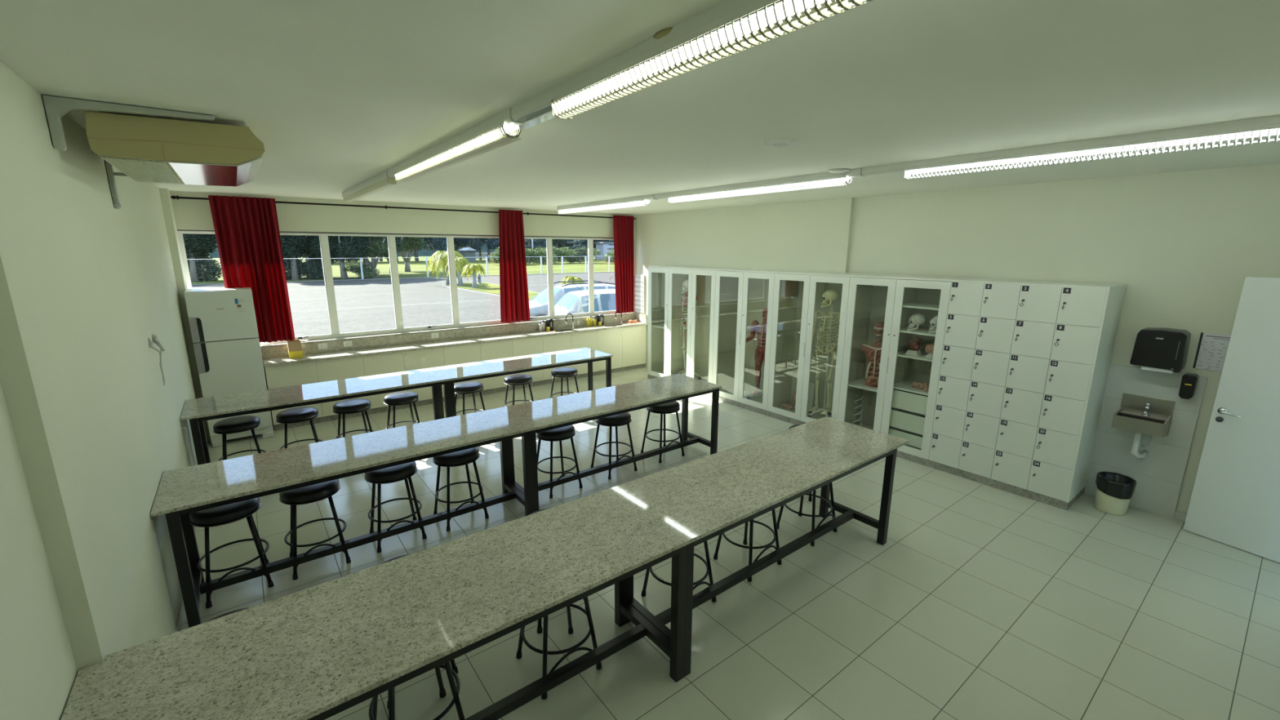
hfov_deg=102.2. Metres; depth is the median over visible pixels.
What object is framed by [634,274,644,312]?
drying rack
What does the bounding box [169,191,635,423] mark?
wall
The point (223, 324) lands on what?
refrigerator
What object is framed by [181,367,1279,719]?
floor
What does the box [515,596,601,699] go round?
bar stool
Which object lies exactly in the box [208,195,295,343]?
curtain
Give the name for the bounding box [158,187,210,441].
trim
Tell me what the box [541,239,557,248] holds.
tree
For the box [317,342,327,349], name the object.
wall socket
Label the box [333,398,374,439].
bar stool
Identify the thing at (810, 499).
bar stool
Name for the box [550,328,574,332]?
sink
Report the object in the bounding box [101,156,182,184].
grille
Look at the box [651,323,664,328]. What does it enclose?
shelf
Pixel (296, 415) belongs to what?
bar stool
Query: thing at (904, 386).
shelf
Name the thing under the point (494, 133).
ceiling light
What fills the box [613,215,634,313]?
curtain
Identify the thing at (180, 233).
window
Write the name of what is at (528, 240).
pine tree
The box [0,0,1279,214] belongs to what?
ceiling
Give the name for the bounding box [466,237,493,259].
tree
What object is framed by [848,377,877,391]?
shelf
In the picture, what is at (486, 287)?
grass
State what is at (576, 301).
car
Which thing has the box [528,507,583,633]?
bar stool
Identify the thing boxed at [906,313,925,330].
model
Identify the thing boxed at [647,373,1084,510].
plinth
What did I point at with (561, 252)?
bush
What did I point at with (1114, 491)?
waste bin
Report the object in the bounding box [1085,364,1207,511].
wall panel
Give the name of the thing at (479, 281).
traffic cone
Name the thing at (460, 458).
bar stool
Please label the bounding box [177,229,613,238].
trim
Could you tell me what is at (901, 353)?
shelf
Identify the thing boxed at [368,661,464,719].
bar stool
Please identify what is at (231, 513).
bar stool
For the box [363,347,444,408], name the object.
base cabinet
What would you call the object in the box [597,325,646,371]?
base cabinet
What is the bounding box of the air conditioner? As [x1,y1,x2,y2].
[42,94,265,208]
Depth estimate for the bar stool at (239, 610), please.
2.42 m
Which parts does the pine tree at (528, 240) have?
crown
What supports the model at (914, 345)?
on the display cabinet at (897, 408)
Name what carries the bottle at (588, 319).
on the countertop
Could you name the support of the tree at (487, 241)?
on the field
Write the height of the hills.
17.486 m
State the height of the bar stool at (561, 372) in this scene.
0.624 m
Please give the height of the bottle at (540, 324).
0.170 m
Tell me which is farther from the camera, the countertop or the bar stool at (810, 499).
the countertop
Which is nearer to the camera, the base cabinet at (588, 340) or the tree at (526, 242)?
the base cabinet at (588, 340)
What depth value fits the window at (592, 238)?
9.75 m
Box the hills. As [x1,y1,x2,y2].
[207,239,603,257]
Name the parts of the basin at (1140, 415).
bowl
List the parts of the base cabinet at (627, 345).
door, door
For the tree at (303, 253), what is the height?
7.473 m
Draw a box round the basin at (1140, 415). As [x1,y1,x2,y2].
[1111,392,1175,458]
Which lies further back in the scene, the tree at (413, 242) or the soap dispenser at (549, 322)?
the tree at (413, 242)
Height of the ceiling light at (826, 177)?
0.114 m
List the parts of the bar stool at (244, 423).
leg, leg, seat, leg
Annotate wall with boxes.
[0,62,197,719]
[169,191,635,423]
[635,164,1279,513]
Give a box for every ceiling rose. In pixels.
[653,26,672,39]
[828,168,851,173]
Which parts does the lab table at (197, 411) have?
leg, leg, frame, leg, leg, leg, leg, frame, leg, leg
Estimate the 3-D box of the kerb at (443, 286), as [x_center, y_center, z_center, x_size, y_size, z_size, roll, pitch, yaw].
[-7.841,-3.983,30.277,3.700,0.200,15.800,-9,15,-37]
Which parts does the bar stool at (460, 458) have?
leg, leg, seat, leg, leg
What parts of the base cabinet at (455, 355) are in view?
door, door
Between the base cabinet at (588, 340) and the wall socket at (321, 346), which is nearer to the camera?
the wall socket at (321, 346)
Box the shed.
[594,241,613,259]
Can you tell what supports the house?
on the field
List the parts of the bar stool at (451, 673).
leg, leg, leg, leg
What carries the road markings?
on the parking lot
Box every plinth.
[271,363,645,430]
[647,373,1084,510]
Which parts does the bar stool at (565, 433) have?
leg, leg, seat, leg, leg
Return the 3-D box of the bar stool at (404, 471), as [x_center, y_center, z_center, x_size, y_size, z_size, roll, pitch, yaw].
[-1.974,1.129,4.152,0.396,0.624,0.396,-8,15,-35]
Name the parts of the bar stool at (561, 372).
leg, leg, seat, leg, leg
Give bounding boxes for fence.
[189,255,613,282]
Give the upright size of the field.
0.380 m
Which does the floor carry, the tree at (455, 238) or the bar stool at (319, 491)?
the bar stool at (319, 491)
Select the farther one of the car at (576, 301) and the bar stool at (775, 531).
the car at (576, 301)
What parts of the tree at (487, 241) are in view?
crown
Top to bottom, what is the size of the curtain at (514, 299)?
1.794 m
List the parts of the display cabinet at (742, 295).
door, door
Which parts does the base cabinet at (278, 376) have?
door, door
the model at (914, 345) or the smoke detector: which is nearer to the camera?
the smoke detector
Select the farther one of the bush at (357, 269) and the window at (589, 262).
the bush at (357, 269)
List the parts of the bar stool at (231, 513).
leg, seat, leg, leg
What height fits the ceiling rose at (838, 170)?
0.021 m
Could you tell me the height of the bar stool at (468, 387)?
0.624 m
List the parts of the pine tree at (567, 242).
crown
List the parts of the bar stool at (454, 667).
seat, leg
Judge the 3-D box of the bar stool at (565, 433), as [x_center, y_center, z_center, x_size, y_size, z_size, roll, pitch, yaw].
[-0.812,0.944,5.026,0.396,0.624,0.396,-10,16,-39]
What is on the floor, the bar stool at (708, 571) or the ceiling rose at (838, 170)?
the bar stool at (708, 571)
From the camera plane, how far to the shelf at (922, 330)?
5.65 m
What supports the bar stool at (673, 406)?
on the floor
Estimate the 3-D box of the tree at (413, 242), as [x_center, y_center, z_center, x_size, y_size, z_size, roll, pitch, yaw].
[-25.177,-13.573,55.355,6.028,8.107,6.971,0,12,1]
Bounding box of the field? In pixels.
[191,256,614,284]
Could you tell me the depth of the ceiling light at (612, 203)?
6.88 m
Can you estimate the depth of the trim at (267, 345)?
7.92 m
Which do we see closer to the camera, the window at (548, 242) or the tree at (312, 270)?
the window at (548, 242)
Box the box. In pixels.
[286,338,307,358]
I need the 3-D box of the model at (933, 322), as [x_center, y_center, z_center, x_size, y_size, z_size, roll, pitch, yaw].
[3.171,-0.378,5.499,0.184,0.196,0.127,-1,12,-4]
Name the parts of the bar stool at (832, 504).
leg, leg, leg, leg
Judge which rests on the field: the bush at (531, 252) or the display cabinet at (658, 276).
the bush at (531, 252)
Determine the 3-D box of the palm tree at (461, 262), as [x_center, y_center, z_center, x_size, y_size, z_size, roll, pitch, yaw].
[-11.673,-5.702,33.336,1.802,1.887,1.806,-9,15,-37]
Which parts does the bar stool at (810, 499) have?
seat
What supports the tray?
on the countertop
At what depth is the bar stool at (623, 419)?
5.28 m
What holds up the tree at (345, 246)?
on the field
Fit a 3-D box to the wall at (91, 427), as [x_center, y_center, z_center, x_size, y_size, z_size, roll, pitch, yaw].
[-2.971,0.294,2.787,0.340,3.024,8.960,-9,15,-37]
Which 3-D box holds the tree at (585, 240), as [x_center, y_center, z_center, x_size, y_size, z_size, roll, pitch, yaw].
[-12.344,-29.394,119.185,5.919,12.196,6.085,2,12,6]
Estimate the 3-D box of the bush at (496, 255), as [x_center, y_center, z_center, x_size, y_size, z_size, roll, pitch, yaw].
[-20.139,-15.822,78.216,6.733,3.042,3.734,12,17,43]
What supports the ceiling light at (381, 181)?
attached to the ceiling
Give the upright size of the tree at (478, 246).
10.178 m
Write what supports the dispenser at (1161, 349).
attached to the wall at (1184, 246)
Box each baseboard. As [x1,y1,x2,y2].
[174,525,195,632]
[1084,486,1186,521]
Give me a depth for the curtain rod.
7.23 m
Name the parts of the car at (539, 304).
roof rail, roof rail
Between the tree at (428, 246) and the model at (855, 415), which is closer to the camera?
the model at (855, 415)
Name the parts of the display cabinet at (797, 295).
door, handle, door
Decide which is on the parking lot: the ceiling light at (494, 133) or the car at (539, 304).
the car at (539, 304)
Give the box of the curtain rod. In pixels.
[170,195,635,219]
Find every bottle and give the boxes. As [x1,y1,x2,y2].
[538,321,542,331]
[541,320,545,330]
[586,316,589,326]
[589,315,592,326]
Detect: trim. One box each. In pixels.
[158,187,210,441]
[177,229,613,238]
[260,312,632,347]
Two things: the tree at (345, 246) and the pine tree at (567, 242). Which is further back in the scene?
the pine tree at (567, 242)
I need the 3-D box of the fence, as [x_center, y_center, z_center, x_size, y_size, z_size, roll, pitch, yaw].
[-15.958,-8.485,47.065,53.000,1.770,0.120,-9,15,-37]
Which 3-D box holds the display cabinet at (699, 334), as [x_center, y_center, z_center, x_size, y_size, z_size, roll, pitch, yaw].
[1.000,-0.535,8.458,0.519,1.925,1.080,-9,15,-37]
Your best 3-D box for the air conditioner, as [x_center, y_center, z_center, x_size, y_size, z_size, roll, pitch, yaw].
[-2.616,-1.081,2.938,0.762,0.390,1.295,-9,15,-37]
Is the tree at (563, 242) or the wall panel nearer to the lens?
the wall panel
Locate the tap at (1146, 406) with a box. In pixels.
[1142,402,1151,416]
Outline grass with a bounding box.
[444,281,538,300]
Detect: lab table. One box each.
[60,416,909,719]
[150,373,721,627]
[179,347,613,465]
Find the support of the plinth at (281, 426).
on the floor
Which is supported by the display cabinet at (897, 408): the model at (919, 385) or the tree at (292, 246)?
the model at (919, 385)
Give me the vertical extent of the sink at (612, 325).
0.147 m
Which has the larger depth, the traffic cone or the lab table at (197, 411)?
the traffic cone
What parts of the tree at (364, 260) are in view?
crown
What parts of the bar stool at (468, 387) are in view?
leg, seat, leg, leg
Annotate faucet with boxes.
[565,313,575,328]
[615,309,622,323]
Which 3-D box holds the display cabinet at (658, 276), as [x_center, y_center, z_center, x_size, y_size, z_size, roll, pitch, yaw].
[0.506,-0.672,9.085,0.519,1.925,0.540,-9,15,-37]
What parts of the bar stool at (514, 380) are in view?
leg, leg, seat, leg, leg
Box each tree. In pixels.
[182,233,222,281]
[280,235,311,279]
[298,251,306,258]
[300,235,337,279]
[306,235,372,279]
[356,235,398,278]
[362,236,403,268]
[385,236,409,273]
[399,236,426,271]
[413,236,426,261]
[418,236,447,255]
[422,237,443,254]
[425,250,472,284]
[435,237,466,251]
[442,238,460,251]
[444,257,472,285]
[454,237,484,252]
[461,263,485,288]
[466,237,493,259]
[473,237,499,260]
[524,238,537,249]
[524,238,540,262]
[524,238,546,248]
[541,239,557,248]
[554,239,572,249]
[559,275,584,284]
[565,239,582,257]
[565,239,586,251]
[573,239,587,263]
[575,239,597,258]
[593,240,609,246]
[606,240,613,253]
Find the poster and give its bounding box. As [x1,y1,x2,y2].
[1192,332,1231,371]
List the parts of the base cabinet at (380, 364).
door, door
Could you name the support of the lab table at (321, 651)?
on the floor
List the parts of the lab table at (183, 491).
leg, leg, frame, leg, leg, leg, leg, frame, leg, leg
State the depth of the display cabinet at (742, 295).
7.81 m
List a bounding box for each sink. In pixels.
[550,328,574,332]
[604,324,621,326]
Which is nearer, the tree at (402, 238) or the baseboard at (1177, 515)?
the baseboard at (1177, 515)
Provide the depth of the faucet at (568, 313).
9.30 m
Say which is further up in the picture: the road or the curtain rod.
the curtain rod
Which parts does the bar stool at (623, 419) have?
leg, leg, seat, leg, leg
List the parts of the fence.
post, rail, post, post, post, post, post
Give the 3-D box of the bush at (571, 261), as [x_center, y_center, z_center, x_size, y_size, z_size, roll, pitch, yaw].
[-12.767,-18.116,90.716,2.812,2.255,5.039,6,14,26]
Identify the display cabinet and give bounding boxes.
[647,265,684,377]
[666,266,734,393]
[711,268,793,410]
[767,271,871,422]
[837,274,970,459]
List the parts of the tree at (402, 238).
crown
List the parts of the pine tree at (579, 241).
crown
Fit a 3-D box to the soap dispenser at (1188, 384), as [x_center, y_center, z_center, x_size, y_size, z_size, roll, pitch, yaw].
[4.575,0.218,4.311,0.125,0.203,0.087,-9,15,-37]
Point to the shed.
(602, 246)
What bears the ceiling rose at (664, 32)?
attached to the ceiling
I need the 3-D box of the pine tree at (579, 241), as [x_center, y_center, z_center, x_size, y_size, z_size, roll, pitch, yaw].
[-10.327,-20.429,88.200,2.983,7.740,3.355,-1,12,-5]
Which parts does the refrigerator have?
handle, handle, panel, freezer door, fridge door, kick panel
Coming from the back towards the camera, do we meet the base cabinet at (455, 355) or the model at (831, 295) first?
the base cabinet at (455, 355)
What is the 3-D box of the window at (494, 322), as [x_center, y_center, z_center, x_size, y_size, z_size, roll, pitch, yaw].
[-2.613,-1.292,8.417,0.854,1.450,0.050,-9,15,-37]
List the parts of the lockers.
number plate, number plate, number plate, door, number plate, door, number plate, door, number plate, door, door, number plate, door, number plate, number plate, door, number plate, door, number plate, door, number plate, door, door, number plate, door, number plate, number plate, door, number plate, door, number plate, door, number plate, door, door, number plate, door, number plate, number plate, door, number plate, door, number plate, door, number plate, door, door, door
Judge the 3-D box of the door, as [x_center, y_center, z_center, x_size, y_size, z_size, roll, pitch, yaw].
[4.739,0.480,3.733,0.098,2.094,0.860,-6,14,-26]
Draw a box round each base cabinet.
[264,356,367,425]
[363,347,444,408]
[443,340,514,394]
[512,337,544,382]
[542,330,598,380]
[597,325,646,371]
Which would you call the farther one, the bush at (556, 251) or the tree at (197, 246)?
the bush at (556, 251)
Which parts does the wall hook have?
chain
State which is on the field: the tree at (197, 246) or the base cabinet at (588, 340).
the tree at (197, 246)
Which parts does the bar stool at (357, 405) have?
leg, leg, seat, leg, leg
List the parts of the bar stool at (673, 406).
leg, leg, seat, leg, leg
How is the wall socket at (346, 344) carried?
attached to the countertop
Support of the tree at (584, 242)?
on the field
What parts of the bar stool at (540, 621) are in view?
seat, leg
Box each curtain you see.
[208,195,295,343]
[498,209,530,322]
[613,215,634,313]
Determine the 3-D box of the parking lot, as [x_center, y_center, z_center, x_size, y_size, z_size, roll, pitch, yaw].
[6.995,-5.832,39.761,220.000,0.300,38.180,-9,15,-37]
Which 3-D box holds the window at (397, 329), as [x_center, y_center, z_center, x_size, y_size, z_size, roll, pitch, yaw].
[-3.959,-1.077,7.404,0.850,1.450,0.050,-9,15,-37]
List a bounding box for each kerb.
[191,271,613,284]
[441,282,538,297]
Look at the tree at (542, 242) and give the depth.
107.94 m
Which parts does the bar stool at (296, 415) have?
leg, seat, leg, leg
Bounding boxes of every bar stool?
[189,497,274,608]
[206,607,249,622]
[213,415,266,461]
[275,406,323,448]
[279,479,351,580]
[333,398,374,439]
[364,461,426,552]
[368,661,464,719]
[382,553,457,709]
[383,391,421,429]
[432,446,488,531]
[453,381,485,414]
[503,373,533,406]
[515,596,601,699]
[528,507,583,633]
[535,425,582,498]
[550,367,578,398]
[590,412,637,479]
[640,400,684,462]
[640,541,716,602]
[713,509,782,582]
[776,482,836,546]
[788,423,812,501]
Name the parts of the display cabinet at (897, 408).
door, handle, drawer, drawer, drawer, door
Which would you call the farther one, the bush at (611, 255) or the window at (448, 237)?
the bush at (611, 255)
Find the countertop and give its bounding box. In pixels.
[260,312,648,367]
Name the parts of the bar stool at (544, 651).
leg, leg, leg, leg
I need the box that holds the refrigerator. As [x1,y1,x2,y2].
[183,287,273,447]
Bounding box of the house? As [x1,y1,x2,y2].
[458,247,475,262]
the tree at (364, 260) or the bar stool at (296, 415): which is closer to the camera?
the bar stool at (296, 415)
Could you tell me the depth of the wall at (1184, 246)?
4.89 m
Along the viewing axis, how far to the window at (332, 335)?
7.09 m
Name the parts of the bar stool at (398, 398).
leg, leg, seat, leg, leg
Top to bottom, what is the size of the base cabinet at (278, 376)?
0.758 m
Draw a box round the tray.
[624,320,639,323]
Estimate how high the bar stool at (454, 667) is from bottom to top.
0.624 m
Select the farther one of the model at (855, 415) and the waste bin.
the model at (855, 415)
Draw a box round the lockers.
[928,277,1125,502]
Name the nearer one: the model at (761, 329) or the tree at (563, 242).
the model at (761, 329)
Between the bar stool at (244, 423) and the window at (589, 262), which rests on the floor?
the bar stool at (244, 423)
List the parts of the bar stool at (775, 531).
leg, leg, leg, leg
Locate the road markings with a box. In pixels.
[294,284,558,311]
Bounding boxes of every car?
[528,276,615,317]
[546,283,616,315]
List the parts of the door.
handle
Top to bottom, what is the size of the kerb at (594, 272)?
0.250 m
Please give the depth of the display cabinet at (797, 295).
6.96 m
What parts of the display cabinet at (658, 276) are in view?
door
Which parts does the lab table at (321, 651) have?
frame, leg, leg, leg, leg, frame, leg, leg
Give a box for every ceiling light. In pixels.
[342,170,397,202]
[386,109,521,182]
[509,0,872,124]
[557,194,655,213]
[653,168,860,202]
[860,115,1279,178]
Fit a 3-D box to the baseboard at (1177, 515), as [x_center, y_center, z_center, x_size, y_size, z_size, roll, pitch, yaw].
[4.787,1.383,4.374,0.013,0.070,1.590,-9,15,-37]
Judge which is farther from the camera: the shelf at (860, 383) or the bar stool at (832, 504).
the shelf at (860, 383)
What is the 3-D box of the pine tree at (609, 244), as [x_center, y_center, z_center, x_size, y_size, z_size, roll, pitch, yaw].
[-4.913,-23.825,101.975,3.728,8.600,3.314,-7,14,-29]
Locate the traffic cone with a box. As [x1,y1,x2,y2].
[477,273,481,283]
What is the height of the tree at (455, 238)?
11.019 m
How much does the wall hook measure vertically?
0.383 m
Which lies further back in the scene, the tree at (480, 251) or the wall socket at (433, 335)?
the tree at (480, 251)
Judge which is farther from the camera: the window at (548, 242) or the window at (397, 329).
the window at (548, 242)
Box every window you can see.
[177,229,262,344]
[262,231,336,344]
[323,231,400,337]
[391,233,457,332]
[450,234,506,327]
[506,236,552,323]
[549,235,592,319]
[591,236,617,315]
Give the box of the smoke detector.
[764,137,797,147]
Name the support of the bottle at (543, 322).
on the countertop
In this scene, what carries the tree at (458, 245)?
on the field
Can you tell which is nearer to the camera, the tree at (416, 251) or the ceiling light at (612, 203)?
the ceiling light at (612, 203)
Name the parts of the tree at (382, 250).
crown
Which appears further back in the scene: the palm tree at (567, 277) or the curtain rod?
the palm tree at (567, 277)
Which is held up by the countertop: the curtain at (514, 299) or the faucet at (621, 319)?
the faucet at (621, 319)
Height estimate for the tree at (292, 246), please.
7.262 m
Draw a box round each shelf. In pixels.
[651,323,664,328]
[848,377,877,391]
[893,379,928,395]
[897,349,932,361]
[899,325,936,336]
[902,302,939,310]
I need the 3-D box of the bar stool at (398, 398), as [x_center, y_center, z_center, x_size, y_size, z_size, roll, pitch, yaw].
[-2.789,0.707,6.094,0.396,0.624,0.396,-9,15,-37]
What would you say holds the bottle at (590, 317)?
on the countertop
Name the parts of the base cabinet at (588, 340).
door, door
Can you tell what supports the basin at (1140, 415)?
attached to the wall at (1184, 246)
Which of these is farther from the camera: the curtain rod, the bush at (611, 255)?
the bush at (611, 255)
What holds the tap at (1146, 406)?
on the basin at (1140, 415)
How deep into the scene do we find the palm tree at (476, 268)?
31.36 m
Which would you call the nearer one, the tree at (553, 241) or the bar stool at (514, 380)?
the bar stool at (514, 380)
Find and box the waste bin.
[1094,471,1136,515]
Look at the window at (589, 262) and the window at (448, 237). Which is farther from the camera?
the window at (589, 262)
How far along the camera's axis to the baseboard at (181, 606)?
3.23 m
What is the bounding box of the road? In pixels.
[475,253,595,258]
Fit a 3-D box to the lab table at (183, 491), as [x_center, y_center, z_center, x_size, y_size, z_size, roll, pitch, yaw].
[-1.139,0.920,4.617,4.582,0.838,0.702,-9,15,-37]
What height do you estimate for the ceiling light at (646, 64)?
0.114 m
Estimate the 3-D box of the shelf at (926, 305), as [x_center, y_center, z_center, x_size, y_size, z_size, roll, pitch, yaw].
[3.158,-0.582,5.605,0.470,0.018,0.525,-9,15,-37]
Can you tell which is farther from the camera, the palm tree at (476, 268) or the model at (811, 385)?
the palm tree at (476, 268)
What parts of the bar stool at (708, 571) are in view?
leg, leg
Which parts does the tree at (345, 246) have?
crown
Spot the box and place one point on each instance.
(295, 350)
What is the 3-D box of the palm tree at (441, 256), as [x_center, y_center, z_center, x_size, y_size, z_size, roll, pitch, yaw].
[-12.911,-6.229,34.906,2.974,2.306,3.176,-9,15,-37]
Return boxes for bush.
[342,263,380,279]
[488,246,499,263]
[524,246,557,264]
[524,248,533,264]
[534,248,558,263]
[544,246,574,263]
[564,250,573,262]
[565,246,600,262]
[602,249,614,262]
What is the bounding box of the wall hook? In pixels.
[147,334,165,385]
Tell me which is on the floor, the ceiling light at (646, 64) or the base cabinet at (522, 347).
the base cabinet at (522, 347)
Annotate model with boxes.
[677,279,701,379]
[733,308,767,399]
[781,403,793,409]
[789,381,815,413]
[808,288,839,417]
[852,394,864,426]
[861,321,884,387]
[905,336,921,355]
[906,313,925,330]
[911,381,928,391]
[924,343,934,358]
[928,315,937,333]
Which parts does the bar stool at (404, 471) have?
leg, leg, seat, leg, leg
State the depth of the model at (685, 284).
8.77 m
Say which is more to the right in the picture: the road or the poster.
the poster
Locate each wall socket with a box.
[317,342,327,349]
[342,340,352,346]
[431,333,439,338]
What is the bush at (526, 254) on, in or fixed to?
on the field
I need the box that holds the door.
[1183,276,1279,563]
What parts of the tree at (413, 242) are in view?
crown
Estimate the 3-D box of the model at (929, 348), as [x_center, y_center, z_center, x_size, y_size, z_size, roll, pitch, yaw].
[3.152,-0.101,5.559,0.136,0.152,0.149,-9,15,-37]
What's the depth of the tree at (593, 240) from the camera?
121.04 m
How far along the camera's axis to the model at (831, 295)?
6.66 m
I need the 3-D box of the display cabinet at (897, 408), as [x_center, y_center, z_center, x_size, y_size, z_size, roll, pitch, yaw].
[2.980,0.014,5.943,0.519,1.925,1.095,-9,15,-37]
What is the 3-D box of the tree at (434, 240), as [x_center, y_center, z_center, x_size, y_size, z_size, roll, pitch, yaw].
[-38.450,-24.031,95.466,5.770,11.564,5.613,-4,13,-18]
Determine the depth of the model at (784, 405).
7.25 m
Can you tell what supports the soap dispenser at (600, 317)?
on the countertop
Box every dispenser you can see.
[546,318,553,330]
[596,314,604,324]
[1129,327,1191,373]
[1178,373,1199,399]
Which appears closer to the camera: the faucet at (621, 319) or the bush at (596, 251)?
the faucet at (621, 319)
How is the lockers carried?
on the floor
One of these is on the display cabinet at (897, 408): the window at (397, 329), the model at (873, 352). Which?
the model at (873, 352)
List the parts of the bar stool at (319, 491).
leg, leg, seat, leg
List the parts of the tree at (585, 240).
crown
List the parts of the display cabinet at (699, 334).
door, door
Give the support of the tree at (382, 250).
on the field
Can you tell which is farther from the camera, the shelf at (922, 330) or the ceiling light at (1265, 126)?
the shelf at (922, 330)
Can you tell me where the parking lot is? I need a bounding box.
[191,271,614,337]

